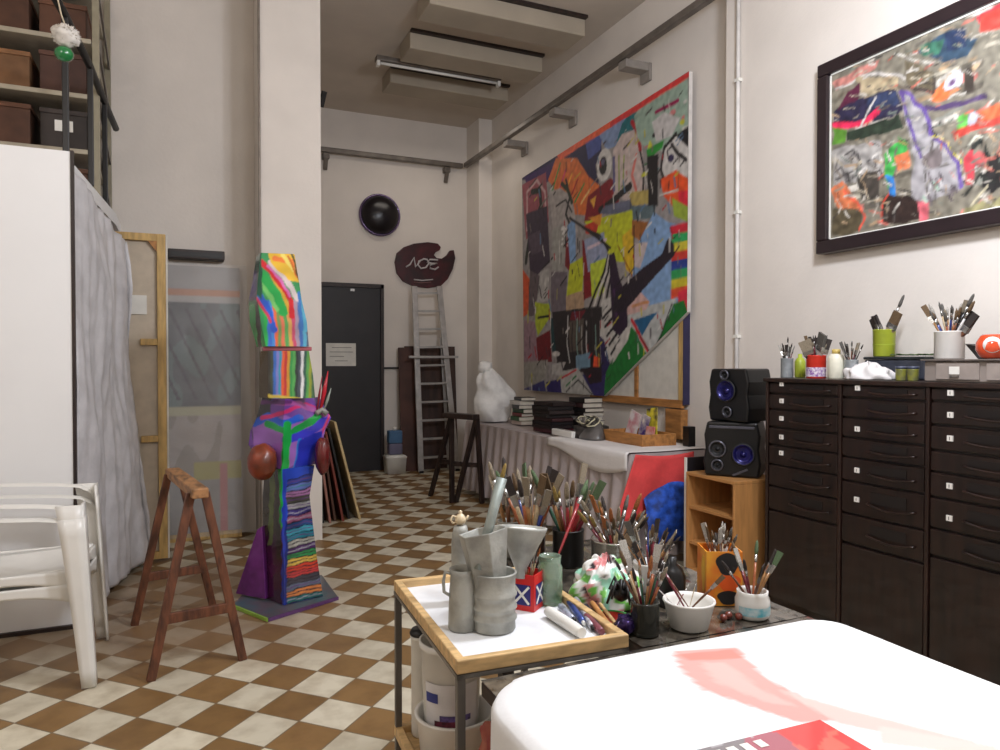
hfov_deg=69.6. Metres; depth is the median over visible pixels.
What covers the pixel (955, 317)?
paintbrush
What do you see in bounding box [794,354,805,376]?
paint bottle
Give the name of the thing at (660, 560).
paintbrush
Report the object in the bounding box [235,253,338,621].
sculpture
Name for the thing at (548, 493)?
paintbrush
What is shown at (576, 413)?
book
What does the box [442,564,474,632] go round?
jug
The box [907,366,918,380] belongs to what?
jar
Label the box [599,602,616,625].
wooden stick
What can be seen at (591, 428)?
bag
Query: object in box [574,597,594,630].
paint tube
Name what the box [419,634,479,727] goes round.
paint bucket
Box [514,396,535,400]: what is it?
book
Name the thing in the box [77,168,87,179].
storage box
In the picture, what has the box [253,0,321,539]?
wall pillar
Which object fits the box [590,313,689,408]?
canvas back
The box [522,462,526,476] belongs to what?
paintbrush
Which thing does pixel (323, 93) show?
wall hook
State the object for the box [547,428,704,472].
cloth
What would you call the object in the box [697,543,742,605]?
carton
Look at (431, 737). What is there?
basin
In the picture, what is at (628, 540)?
paintbrush
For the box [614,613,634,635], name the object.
foil
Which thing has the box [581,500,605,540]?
paintbrush
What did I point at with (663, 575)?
paintbrush
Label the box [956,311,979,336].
paintbrush
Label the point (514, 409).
book
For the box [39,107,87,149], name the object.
storage box
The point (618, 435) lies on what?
wooden tray
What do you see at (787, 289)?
wall
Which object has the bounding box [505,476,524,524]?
paintbrush
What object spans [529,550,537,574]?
paintbrush
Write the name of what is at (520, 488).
paintbrush
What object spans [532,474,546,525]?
paintbrush
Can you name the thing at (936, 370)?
drawer box
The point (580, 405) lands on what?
book
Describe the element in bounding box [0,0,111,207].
metal shelving
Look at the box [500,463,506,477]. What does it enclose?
paintbrush
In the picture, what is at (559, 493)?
paintbrush
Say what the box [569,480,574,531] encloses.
paintbrush
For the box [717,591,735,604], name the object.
print
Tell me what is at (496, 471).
paintbrush
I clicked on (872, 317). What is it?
paintbrush
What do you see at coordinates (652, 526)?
paintbrush
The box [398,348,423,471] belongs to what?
board
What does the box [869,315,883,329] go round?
paintbrush
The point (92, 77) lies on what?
guard rail
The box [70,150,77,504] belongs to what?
trim
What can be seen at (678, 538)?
paintbrush
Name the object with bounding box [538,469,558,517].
paintbrush
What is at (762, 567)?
paintbrush
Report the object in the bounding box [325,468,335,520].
leaning board
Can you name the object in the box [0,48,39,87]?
storage box
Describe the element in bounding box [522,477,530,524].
paintbrush
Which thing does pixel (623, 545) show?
paintbrush
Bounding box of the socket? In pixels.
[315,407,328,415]
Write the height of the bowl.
0.070 m
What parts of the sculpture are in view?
plate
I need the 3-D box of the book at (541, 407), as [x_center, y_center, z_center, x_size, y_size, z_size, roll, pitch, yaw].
[0.457,0.282,6.277,0.246,0.033,0.303,0,1,-24]
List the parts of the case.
case lid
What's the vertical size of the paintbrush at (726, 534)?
0.197 m
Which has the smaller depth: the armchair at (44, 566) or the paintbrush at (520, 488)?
the paintbrush at (520, 488)
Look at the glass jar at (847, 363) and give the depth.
3.67 m
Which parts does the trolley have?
leg, frame, panel, leg, panel, frame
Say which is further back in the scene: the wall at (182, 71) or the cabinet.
the wall at (182, 71)
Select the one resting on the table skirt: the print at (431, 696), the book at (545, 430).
the book at (545, 430)
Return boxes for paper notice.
[326,343,355,365]
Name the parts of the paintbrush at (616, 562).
handle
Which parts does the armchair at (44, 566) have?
armrest, seat, armrest, leg, leg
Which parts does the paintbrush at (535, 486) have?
handle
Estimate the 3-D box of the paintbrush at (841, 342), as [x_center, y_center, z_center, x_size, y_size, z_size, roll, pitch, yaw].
[1.779,-0.078,3.689,0.085,0.189,0.010,0,1,-6]
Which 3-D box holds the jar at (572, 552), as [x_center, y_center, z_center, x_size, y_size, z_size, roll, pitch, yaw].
[0.220,0.553,2.319,0.104,0.115,0.104,0,1,-24]
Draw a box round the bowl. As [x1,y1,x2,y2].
[662,591,715,632]
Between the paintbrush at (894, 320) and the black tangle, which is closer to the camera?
the black tangle
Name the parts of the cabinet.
door, drawer, drawer, drawer, drawer, drawer, drawer, drawer, drawer pull, drawer pull, drawer pull, drawer pull, drawer pull, drawer pull, drawer pull, door, drawer, drawer, drawer, drawer, drawer, drawer, drawer, drawer pull, drawer pull, drawer pull, drawer pull, drawer pull, drawer pull, drawer pull, number plate, number plate, number plate, number plate, number plate, door, drawer, drawer, drawer, drawer, drawer, drawer, drawer, drawer pull, drawer pull, drawer pull, drawer pull, drawer pull, drawer pull, drawer pull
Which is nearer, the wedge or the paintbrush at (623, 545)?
the paintbrush at (623, 545)
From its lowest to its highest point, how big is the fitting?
0.200 m
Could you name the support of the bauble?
hanging from the pompom
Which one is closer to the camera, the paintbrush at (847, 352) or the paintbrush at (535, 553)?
the paintbrush at (535, 553)
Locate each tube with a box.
[474,477,506,569]
[558,603,575,620]
[566,601,585,625]
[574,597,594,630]
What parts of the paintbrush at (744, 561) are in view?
handle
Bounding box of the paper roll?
[544,606,585,637]
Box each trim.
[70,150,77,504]
[321,282,383,469]
[382,68,507,109]
[390,66,509,87]
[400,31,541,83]
[410,28,544,57]
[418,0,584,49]
[498,0,587,19]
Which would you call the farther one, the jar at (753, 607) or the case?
the case
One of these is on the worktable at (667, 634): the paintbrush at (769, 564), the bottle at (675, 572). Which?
the bottle at (675, 572)
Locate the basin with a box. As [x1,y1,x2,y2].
[414,694,491,749]
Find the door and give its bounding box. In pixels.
[321,286,380,471]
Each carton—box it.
[515,567,542,611]
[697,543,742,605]
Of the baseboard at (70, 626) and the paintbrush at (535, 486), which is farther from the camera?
the baseboard at (70, 626)
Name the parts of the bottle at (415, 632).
dark lid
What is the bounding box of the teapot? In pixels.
[450,510,468,524]
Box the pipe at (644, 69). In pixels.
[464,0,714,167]
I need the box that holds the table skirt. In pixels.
[461,419,704,554]
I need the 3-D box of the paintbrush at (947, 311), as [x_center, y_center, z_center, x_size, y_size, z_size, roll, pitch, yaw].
[2.030,-0.196,3.256,0.010,0.236,0.099,0,1,26]
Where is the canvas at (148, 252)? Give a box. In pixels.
[115,231,169,559]
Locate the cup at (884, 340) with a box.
[872,329,895,356]
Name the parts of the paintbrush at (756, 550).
handle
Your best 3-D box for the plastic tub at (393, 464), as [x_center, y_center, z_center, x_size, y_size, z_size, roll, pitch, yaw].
[-1.308,1.102,8.936,0.243,0.230,0.243,0,1,-24]
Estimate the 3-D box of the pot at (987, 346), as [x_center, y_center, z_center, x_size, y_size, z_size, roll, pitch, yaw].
[2.094,-0.121,3.060,0.128,0.104,0.124,0,1,-24]
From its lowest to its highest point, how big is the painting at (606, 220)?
2.560 m
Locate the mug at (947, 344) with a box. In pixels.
[934,331,964,358]
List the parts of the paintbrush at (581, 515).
handle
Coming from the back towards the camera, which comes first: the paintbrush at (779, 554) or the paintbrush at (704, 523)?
the paintbrush at (704, 523)
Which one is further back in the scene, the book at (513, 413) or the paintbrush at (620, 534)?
the book at (513, 413)
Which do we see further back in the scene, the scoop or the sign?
the sign
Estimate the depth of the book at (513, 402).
6.99 m
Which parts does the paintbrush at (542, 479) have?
handle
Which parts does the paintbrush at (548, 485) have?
handle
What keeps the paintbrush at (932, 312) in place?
in the mug at (947, 344)
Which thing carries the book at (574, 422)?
on the book
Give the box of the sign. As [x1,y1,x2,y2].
[394,242,454,287]
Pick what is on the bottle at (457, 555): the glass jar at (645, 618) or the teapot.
the teapot
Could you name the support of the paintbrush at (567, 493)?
in the jar at (572, 552)
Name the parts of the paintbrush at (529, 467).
handle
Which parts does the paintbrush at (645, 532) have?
handle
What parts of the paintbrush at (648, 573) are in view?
handle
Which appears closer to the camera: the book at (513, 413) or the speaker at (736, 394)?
the speaker at (736, 394)
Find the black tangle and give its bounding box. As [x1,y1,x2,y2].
[606,576,633,604]
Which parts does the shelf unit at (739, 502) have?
panel, panel, panel, panel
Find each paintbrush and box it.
[488,462,505,521]
[488,475,502,520]
[495,470,520,524]
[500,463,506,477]
[502,457,506,520]
[504,494,510,522]
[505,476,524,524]
[512,473,523,518]
[516,469,525,507]
[517,479,528,524]
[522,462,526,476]
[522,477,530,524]
[528,465,532,519]
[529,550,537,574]
[530,553,535,574]
[531,469,559,530]
[531,484,536,524]
[531,549,539,575]
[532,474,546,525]
[536,489,552,525]
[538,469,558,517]
[539,466,551,511]
[540,473,562,531]
[540,473,564,526]
[552,486,565,531]
[557,489,565,530]
[558,480,587,553]
[565,482,569,529]
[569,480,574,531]
[571,462,587,531]
[572,486,587,531]
[575,490,590,531]
[576,479,606,531]
[577,510,602,541]
[579,481,594,521]
[579,504,601,539]
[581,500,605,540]
[589,495,607,542]
[589,515,605,542]
[600,515,609,542]
[601,496,610,532]
[606,520,612,543]
[609,508,612,542]
[612,518,615,543]
[615,507,620,543]
[615,560,637,603]
[616,528,637,561]
[617,495,628,543]
[618,539,636,590]
[619,550,639,603]
[621,493,641,539]
[624,512,636,535]
[624,521,645,564]
[624,533,641,564]
[628,511,641,534]
[632,541,644,564]
[632,568,641,603]
[633,510,644,528]
[633,528,646,564]
[635,515,644,528]
[637,516,648,531]
[638,565,643,604]
[644,529,648,564]
[645,569,649,604]
[647,555,652,604]
[648,530,650,559]
[648,543,661,600]
[648,557,661,604]
[650,524,653,555]
[650,567,667,604]
[651,561,663,599]
[652,518,659,556]
[655,551,668,590]
[659,529,676,559]
[659,531,668,550]
[660,528,667,544]
[661,564,684,606]
[662,537,679,560]
[667,574,688,606]
[692,575,724,606]
[700,522,710,551]
[705,525,713,551]
[711,530,715,551]
[714,533,717,551]
[718,527,721,551]
[722,524,725,551]
[722,561,744,592]
[723,530,727,551]
[725,527,732,551]
[729,534,737,551]
[733,548,748,593]
[743,559,750,593]
[752,540,758,593]
[754,563,764,593]
[757,549,776,593]
[759,550,783,593]
[778,344,783,357]
[785,345,787,357]
[798,338,815,358]
[815,332,826,355]
[823,339,831,354]
[839,341,847,359]
[845,346,849,359]
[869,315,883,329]
[871,316,878,329]
[886,310,902,332]
[896,295,904,310]
[921,304,938,330]
[929,304,942,330]
[929,311,940,330]
[932,312,941,330]
[938,302,945,330]
[944,312,947,330]
[946,307,948,330]
[949,305,952,330]
[952,310,957,330]
[953,307,961,330]
[955,294,974,330]
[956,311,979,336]
[957,301,974,330]
[959,300,967,317]
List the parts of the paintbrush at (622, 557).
handle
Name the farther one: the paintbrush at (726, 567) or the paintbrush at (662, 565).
the paintbrush at (726, 567)
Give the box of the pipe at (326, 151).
[321,146,462,182]
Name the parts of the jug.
handle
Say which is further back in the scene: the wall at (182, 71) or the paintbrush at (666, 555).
the wall at (182, 71)
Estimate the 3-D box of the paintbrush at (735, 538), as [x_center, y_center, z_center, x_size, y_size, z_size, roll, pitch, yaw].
[0.611,0.519,1.960,0.073,0.182,0.008,1,1,39]
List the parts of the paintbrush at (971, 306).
handle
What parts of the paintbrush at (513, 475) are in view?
handle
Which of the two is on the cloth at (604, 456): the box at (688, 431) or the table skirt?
the box at (688, 431)
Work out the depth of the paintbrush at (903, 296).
3.68 m
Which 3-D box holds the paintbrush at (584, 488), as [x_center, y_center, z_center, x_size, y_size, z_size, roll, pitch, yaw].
[0.208,0.422,2.082,0.015,0.214,0.189,1,1,36]
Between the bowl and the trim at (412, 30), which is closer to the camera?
the bowl
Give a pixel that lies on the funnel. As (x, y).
(523, 541)
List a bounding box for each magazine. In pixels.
[625,409,641,433]
[638,414,650,434]
[646,426,654,434]
[647,407,657,433]
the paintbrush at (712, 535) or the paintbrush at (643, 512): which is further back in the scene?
the paintbrush at (643, 512)
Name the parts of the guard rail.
post, handrail, post, post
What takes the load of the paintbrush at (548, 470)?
in the jar at (541, 547)
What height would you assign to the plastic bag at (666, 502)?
0.502 m
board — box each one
[322,474,330,522]
[322,501,323,522]
[324,431,343,520]
[325,427,349,518]
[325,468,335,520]
[327,420,360,518]
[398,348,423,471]
[404,346,457,468]
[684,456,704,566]
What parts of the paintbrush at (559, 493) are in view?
handle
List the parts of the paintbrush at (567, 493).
handle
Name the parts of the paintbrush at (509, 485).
handle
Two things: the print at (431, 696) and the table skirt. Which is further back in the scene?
the table skirt
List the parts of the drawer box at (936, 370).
drawer, plate, drawer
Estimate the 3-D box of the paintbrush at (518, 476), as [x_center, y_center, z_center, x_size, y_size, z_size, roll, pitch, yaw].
[0.080,0.459,2.360,0.017,0.291,0.110,0,1,-25]
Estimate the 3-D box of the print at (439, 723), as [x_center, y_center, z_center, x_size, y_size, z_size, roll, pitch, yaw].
[-0.140,0.909,1.845,0.060,0.040,0.007,0,1,8]
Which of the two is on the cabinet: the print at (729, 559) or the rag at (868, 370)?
the rag at (868, 370)
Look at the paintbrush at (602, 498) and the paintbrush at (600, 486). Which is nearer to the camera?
the paintbrush at (602, 498)
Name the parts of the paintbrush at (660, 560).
handle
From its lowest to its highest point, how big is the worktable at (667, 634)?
0.719 m
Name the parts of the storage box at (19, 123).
lid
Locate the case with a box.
[863,356,933,379]
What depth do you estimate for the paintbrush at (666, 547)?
2.01 m
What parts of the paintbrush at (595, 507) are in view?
handle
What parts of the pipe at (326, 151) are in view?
rail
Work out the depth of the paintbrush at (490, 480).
2.47 m
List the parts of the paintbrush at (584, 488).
handle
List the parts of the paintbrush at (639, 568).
handle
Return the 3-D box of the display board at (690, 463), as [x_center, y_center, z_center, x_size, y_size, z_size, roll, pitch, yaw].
[1.321,0.897,4.652,0.308,0.746,0.019,0,1,-24]
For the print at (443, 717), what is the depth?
1.84 m
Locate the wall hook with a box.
[321,91,326,107]
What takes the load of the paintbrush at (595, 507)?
in the tin can
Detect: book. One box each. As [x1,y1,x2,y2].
[510,400,533,404]
[511,416,532,420]
[512,405,531,408]
[512,412,531,416]
[512,420,531,424]
[513,408,531,412]
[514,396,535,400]
[532,405,572,410]
[532,409,573,414]
[532,412,571,417]
[532,420,572,425]
[532,423,571,428]
[533,427,572,433]
[534,400,574,405]
[534,416,572,421]
[569,397,602,402]
[572,411,602,415]
[572,415,602,420]
[573,402,601,407]
[573,407,603,411]
[573,419,604,424]
[698,720,870,749]
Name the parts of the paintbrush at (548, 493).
handle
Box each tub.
[383,454,406,474]
[806,355,826,378]
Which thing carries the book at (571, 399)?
on the book at (580, 405)
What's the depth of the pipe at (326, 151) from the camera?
9.05 m
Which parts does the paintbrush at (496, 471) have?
handle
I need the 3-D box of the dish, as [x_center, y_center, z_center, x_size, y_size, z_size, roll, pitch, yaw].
[0.274,0.607,1.771,0.104,0.025,0.103,0,1,-24]
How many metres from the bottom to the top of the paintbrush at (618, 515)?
0.221 m
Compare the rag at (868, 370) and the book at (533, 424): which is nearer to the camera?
the rag at (868, 370)
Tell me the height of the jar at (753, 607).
0.068 m
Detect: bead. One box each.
[720,614,726,621]
[725,611,731,618]
[735,613,742,619]
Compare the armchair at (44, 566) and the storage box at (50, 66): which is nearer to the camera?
the armchair at (44, 566)
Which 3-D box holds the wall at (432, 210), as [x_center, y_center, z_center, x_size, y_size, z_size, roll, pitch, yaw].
[-1.509,-1.040,9.273,3.200,4.500,0.200,0,1,-24]
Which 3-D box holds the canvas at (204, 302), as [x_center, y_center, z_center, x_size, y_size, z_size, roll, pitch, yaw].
[-2.364,0.205,5.546,0.888,2.140,0.211,0,1,-24]
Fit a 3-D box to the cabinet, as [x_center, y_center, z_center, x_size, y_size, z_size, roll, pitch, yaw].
[2.093,0.671,3.287,0.531,1.285,1.888,0,1,-24]
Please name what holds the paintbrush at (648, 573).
in the glass jar at (645, 618)
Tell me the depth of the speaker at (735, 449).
4.28 m
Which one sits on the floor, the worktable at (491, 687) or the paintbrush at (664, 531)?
the worktable at (491, 687)
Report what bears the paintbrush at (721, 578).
in the bowl
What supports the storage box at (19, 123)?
on the metal shelving at (14, 38)
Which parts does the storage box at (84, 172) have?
lid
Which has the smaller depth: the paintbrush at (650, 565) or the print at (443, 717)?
the paintbrush at (650, 565)
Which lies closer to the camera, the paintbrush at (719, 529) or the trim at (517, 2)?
the paintbrush at (719, 529)
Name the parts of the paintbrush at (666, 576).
handle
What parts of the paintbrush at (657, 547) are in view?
handle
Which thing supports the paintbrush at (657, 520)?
in the jar at (644, 568)
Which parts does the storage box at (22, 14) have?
lid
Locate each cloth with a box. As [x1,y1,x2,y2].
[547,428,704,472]
[620,451,693,520]
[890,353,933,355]
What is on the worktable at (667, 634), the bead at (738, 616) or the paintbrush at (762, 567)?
the bead at (738, 616)
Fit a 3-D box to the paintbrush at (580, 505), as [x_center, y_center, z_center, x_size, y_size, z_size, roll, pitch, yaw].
[0.308,0.498,2.203,0.150,0.219,0.010,0,1,16]
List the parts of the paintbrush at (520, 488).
handle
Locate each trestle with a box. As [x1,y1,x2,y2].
[130,468,246,681]
[428,412,484,503]
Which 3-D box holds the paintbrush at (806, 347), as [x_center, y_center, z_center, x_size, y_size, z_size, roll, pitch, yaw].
[1.668,-0.090,3.861,0.132,0.214,0.046,0,1,1]
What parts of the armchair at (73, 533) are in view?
armrest, seat, armrest, leg, leg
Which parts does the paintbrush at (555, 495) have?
handle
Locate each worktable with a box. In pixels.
[481,617,815,706]
[498,539,805,676]
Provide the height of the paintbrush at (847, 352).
0.165 m
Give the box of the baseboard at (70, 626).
[0,624,72,638]
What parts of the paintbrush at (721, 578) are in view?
handle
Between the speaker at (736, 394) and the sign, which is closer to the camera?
the speaker at (736, 394)
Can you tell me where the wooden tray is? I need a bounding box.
[603,428,675,446]
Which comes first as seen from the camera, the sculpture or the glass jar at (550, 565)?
the glass jar at (550, 565)
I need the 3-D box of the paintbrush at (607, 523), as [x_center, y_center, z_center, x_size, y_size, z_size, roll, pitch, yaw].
[0.336,0.514,2.155,0.009,0.188,0.146,0,1,22]
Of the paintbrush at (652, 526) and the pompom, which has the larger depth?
the pompom
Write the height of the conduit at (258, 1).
4.480 m
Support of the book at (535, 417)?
on the book at (533, 421)
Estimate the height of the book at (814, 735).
0.024 m
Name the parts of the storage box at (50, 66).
lid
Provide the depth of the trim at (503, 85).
7.83 m
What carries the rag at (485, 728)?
on the trolley
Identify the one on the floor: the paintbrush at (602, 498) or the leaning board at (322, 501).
the leaning board at (322, 501)
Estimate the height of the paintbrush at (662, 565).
0.168 m
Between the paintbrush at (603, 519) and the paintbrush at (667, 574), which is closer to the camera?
the paintbrush at (667, 574)
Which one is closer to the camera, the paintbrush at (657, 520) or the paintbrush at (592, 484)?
the paintbrush at (657, 520)
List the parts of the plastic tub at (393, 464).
lid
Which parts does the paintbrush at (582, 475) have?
handle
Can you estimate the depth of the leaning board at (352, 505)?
6.33 m
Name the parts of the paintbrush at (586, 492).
handle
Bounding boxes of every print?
[426,691,437,703]
[434,720,454,727]
[439,713,470,721]
[701,555,704,590]
[716,553,737,574]
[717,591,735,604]
[719,575,740,590]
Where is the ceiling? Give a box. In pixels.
[320,0,645,127]
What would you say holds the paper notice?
attached to the door
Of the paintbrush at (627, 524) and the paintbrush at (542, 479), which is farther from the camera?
the paintbrush at (542, 479)
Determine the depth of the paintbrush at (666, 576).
1.77 m
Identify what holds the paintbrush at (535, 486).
in the jar at (541, 547)
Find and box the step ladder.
[409,286,459,472]
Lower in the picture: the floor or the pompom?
the floor
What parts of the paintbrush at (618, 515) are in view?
handle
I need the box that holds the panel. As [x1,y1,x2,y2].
[0,144,120,632]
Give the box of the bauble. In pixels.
[54,46,73,61]
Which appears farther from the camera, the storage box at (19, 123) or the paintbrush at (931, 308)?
the storage box at (19, 123)
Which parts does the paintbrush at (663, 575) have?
handle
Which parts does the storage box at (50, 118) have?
lid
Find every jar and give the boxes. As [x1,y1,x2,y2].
[497,518,517,558]
[529,525,545,566]
[537,552,561,606]
[552,526,583,567]
[630,596,659,638]
[633,557,662,593]
[735,585,770,620]
[780,358,793,377]
[844,360,858,376]
[895,366,906,380]
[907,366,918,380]
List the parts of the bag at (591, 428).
cord, cord, cord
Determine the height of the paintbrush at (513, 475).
0.286 m
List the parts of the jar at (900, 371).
jar lid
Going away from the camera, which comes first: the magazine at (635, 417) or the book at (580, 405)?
the magazine at (635, 417)
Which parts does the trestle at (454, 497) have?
leg, leg, leg, leg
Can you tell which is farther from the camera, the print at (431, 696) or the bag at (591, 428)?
the bag at (591, 428)
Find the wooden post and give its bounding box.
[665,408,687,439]
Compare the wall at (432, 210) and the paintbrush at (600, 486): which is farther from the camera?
the wall at (432, 210)
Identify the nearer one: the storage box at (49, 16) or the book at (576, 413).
the storage box at (49, 16)
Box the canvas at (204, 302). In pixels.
[166,265,241,542]
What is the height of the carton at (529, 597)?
0.092 m
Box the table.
[491,620,999,749]
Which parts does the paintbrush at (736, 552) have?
handle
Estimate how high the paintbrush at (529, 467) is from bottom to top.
0.301 m
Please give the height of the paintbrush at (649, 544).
0.178 m
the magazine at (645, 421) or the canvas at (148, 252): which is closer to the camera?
the canvas at (148, 252)
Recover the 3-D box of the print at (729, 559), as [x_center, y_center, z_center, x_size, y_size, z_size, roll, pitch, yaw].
[0.608,0.505,1.919,0.064,0.059,0.001,0,1,1]
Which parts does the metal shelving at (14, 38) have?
post, post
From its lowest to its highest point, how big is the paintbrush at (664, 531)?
0.156 m
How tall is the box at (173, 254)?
0.069 m
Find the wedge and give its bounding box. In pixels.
[966,344,982,358]
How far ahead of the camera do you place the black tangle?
1.79 m
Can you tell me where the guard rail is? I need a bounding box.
[52,0,118,203]
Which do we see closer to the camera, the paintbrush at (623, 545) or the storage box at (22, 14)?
the paintbrush at (623, 545)
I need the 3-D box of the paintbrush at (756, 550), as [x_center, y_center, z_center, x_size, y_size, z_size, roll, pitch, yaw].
[0.661,0.524,1.865,0.010,0.176,0.084,0,1,26]
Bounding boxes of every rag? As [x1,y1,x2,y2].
[479,721,490,749]
[843,361,894,379]
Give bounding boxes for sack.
[473,361,515,421]
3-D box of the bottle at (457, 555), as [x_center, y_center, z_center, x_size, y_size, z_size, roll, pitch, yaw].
[-0.104,0.495,1.884,0.048,0.205,0.048,0,1,-24]
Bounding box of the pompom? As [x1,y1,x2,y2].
[50,0,81,47]
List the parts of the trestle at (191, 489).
leg, leg, leg, leg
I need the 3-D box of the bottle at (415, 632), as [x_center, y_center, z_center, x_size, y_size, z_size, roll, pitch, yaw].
[-0.219,0.855,2.011,0.068,0.299,0.068,0,1,-24]
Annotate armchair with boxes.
[0,483,104,627]
[0,494,108,688]
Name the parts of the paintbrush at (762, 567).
handle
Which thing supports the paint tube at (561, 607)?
on the trolley
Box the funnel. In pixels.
[501,524,546,578]
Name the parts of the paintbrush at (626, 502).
handle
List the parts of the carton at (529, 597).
picture panel, picture panel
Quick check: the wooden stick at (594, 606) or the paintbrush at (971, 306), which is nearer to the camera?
the wooden stick at (594, 606)
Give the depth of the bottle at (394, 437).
8.88 m
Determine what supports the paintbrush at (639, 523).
in the tin can
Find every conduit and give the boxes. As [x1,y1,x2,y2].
[257,0,262,526]
[733,0,741,367]
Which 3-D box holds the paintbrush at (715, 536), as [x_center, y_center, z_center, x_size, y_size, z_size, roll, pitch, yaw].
[0.595,0.518,1.963,0.007,0.184,0.038,1,1,41]
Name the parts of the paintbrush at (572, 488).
handle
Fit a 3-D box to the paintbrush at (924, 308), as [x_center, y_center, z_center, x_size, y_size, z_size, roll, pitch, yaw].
[1.995,-0.202,3.271,0.014,0.249,0.160,-1,1,-32]
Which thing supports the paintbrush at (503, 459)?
in the jar at (499, 521)
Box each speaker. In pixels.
[704,420,764,477]
[709,368,770,422]
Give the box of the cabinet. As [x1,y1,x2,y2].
[763,377,999,685]
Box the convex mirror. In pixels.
[359,194,399,235]
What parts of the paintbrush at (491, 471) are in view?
handle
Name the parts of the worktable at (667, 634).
leg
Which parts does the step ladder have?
rail, leg, rail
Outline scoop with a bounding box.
[459,524,506,588]
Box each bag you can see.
[573,415,608,440]
[644,481,683,551]
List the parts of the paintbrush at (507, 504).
handle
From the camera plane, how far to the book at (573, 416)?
6.18 m
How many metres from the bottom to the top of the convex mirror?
0.538 m
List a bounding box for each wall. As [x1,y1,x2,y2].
[99,0,255,531]
[321,107,466,461]
[467,0,999,474]
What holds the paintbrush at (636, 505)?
in the tin can
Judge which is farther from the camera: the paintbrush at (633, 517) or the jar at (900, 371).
the jar at (900, 371)
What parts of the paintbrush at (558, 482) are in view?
handle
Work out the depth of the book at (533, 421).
6.19 m
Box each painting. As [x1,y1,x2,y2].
[522,71,692,395]
[816,0,999,254]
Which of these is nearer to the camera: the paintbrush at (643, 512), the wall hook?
the paintbrush at (643, 512)
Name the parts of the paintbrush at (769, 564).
handle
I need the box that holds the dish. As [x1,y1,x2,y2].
[601,610,625,623]
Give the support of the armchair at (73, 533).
on the floor
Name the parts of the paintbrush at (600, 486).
handle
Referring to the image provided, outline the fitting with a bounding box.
[375,55,500,87]
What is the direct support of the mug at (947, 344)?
on the drawer box at (936, 370)
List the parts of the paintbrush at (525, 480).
handle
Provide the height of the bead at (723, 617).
0.018 m
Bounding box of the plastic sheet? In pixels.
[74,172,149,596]
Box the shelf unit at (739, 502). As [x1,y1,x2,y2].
[686,470,764,587]
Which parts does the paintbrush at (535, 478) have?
handle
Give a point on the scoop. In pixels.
(489, 550)
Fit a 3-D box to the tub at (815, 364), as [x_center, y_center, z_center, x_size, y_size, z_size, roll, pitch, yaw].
[1.702,-0.044,3.872,0.104,0.125,0.104,0,1,-24]
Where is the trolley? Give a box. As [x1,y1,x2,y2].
[394,567,628,749]
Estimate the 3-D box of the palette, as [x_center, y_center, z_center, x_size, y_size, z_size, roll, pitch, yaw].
[0.291,0.548,1.953,0.209,0.129,0.213,0,1,-24]
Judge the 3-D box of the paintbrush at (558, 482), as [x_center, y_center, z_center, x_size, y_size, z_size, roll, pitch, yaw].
[0.143,0.459,2.312,0.139,0.293,0.020,0,1,22]
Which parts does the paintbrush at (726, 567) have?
handle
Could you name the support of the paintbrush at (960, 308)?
in the mug at (947, 344)
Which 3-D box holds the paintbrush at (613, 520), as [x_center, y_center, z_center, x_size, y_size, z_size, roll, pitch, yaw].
[0.343,0.513,2.165,0.012,0.188,0.100,0,1,8]
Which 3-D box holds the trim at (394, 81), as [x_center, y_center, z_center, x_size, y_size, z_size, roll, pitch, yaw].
[-0.601,-3.183,8.020,1.370,0.170,0.340,0,1,-24]
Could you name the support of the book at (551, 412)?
on the book at (533, 413)
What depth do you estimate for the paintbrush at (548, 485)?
2.28 m
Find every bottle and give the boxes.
[387,427,401,454]
[451,525,467,565]
[657,555,685,607]
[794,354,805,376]
[827,349,844,378]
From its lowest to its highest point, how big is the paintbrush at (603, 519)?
0.199 m
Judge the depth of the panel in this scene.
3.63 m
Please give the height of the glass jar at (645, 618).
0.080 m
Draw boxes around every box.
[0,0,38,30]
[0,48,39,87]
[0,101,40,144]
[38,0,91,41]
[38,49,86,93]
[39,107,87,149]
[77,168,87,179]
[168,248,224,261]
[683,426,694,446]
[920,359,999,382]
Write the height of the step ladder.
2.356 m
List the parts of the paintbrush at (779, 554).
handle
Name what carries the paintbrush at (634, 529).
in the jar at (644, 568)
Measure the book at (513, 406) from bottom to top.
0.036 m
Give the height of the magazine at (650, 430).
0.120 m
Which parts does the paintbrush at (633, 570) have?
handle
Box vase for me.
[473,566,516,635]
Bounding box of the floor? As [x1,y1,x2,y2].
[0,467,769,749]
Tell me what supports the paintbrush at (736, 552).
in the jar at (753, 607)
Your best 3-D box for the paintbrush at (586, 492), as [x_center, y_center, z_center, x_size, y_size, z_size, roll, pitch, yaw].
[0.242,0.477,2.300,0.089,0.256,0.015,1,1,30]
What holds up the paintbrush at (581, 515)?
in the tin can
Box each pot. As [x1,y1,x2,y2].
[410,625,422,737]
[975,334,999,358]
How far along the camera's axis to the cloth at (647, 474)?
4.80 m
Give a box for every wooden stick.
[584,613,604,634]
[590,601,609,621]
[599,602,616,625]
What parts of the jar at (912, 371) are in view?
jar lid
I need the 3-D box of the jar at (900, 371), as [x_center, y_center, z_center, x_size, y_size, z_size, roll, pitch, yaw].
[1.887,-0.008,3.383,0.050,0.069,0.050,0,1,-24]

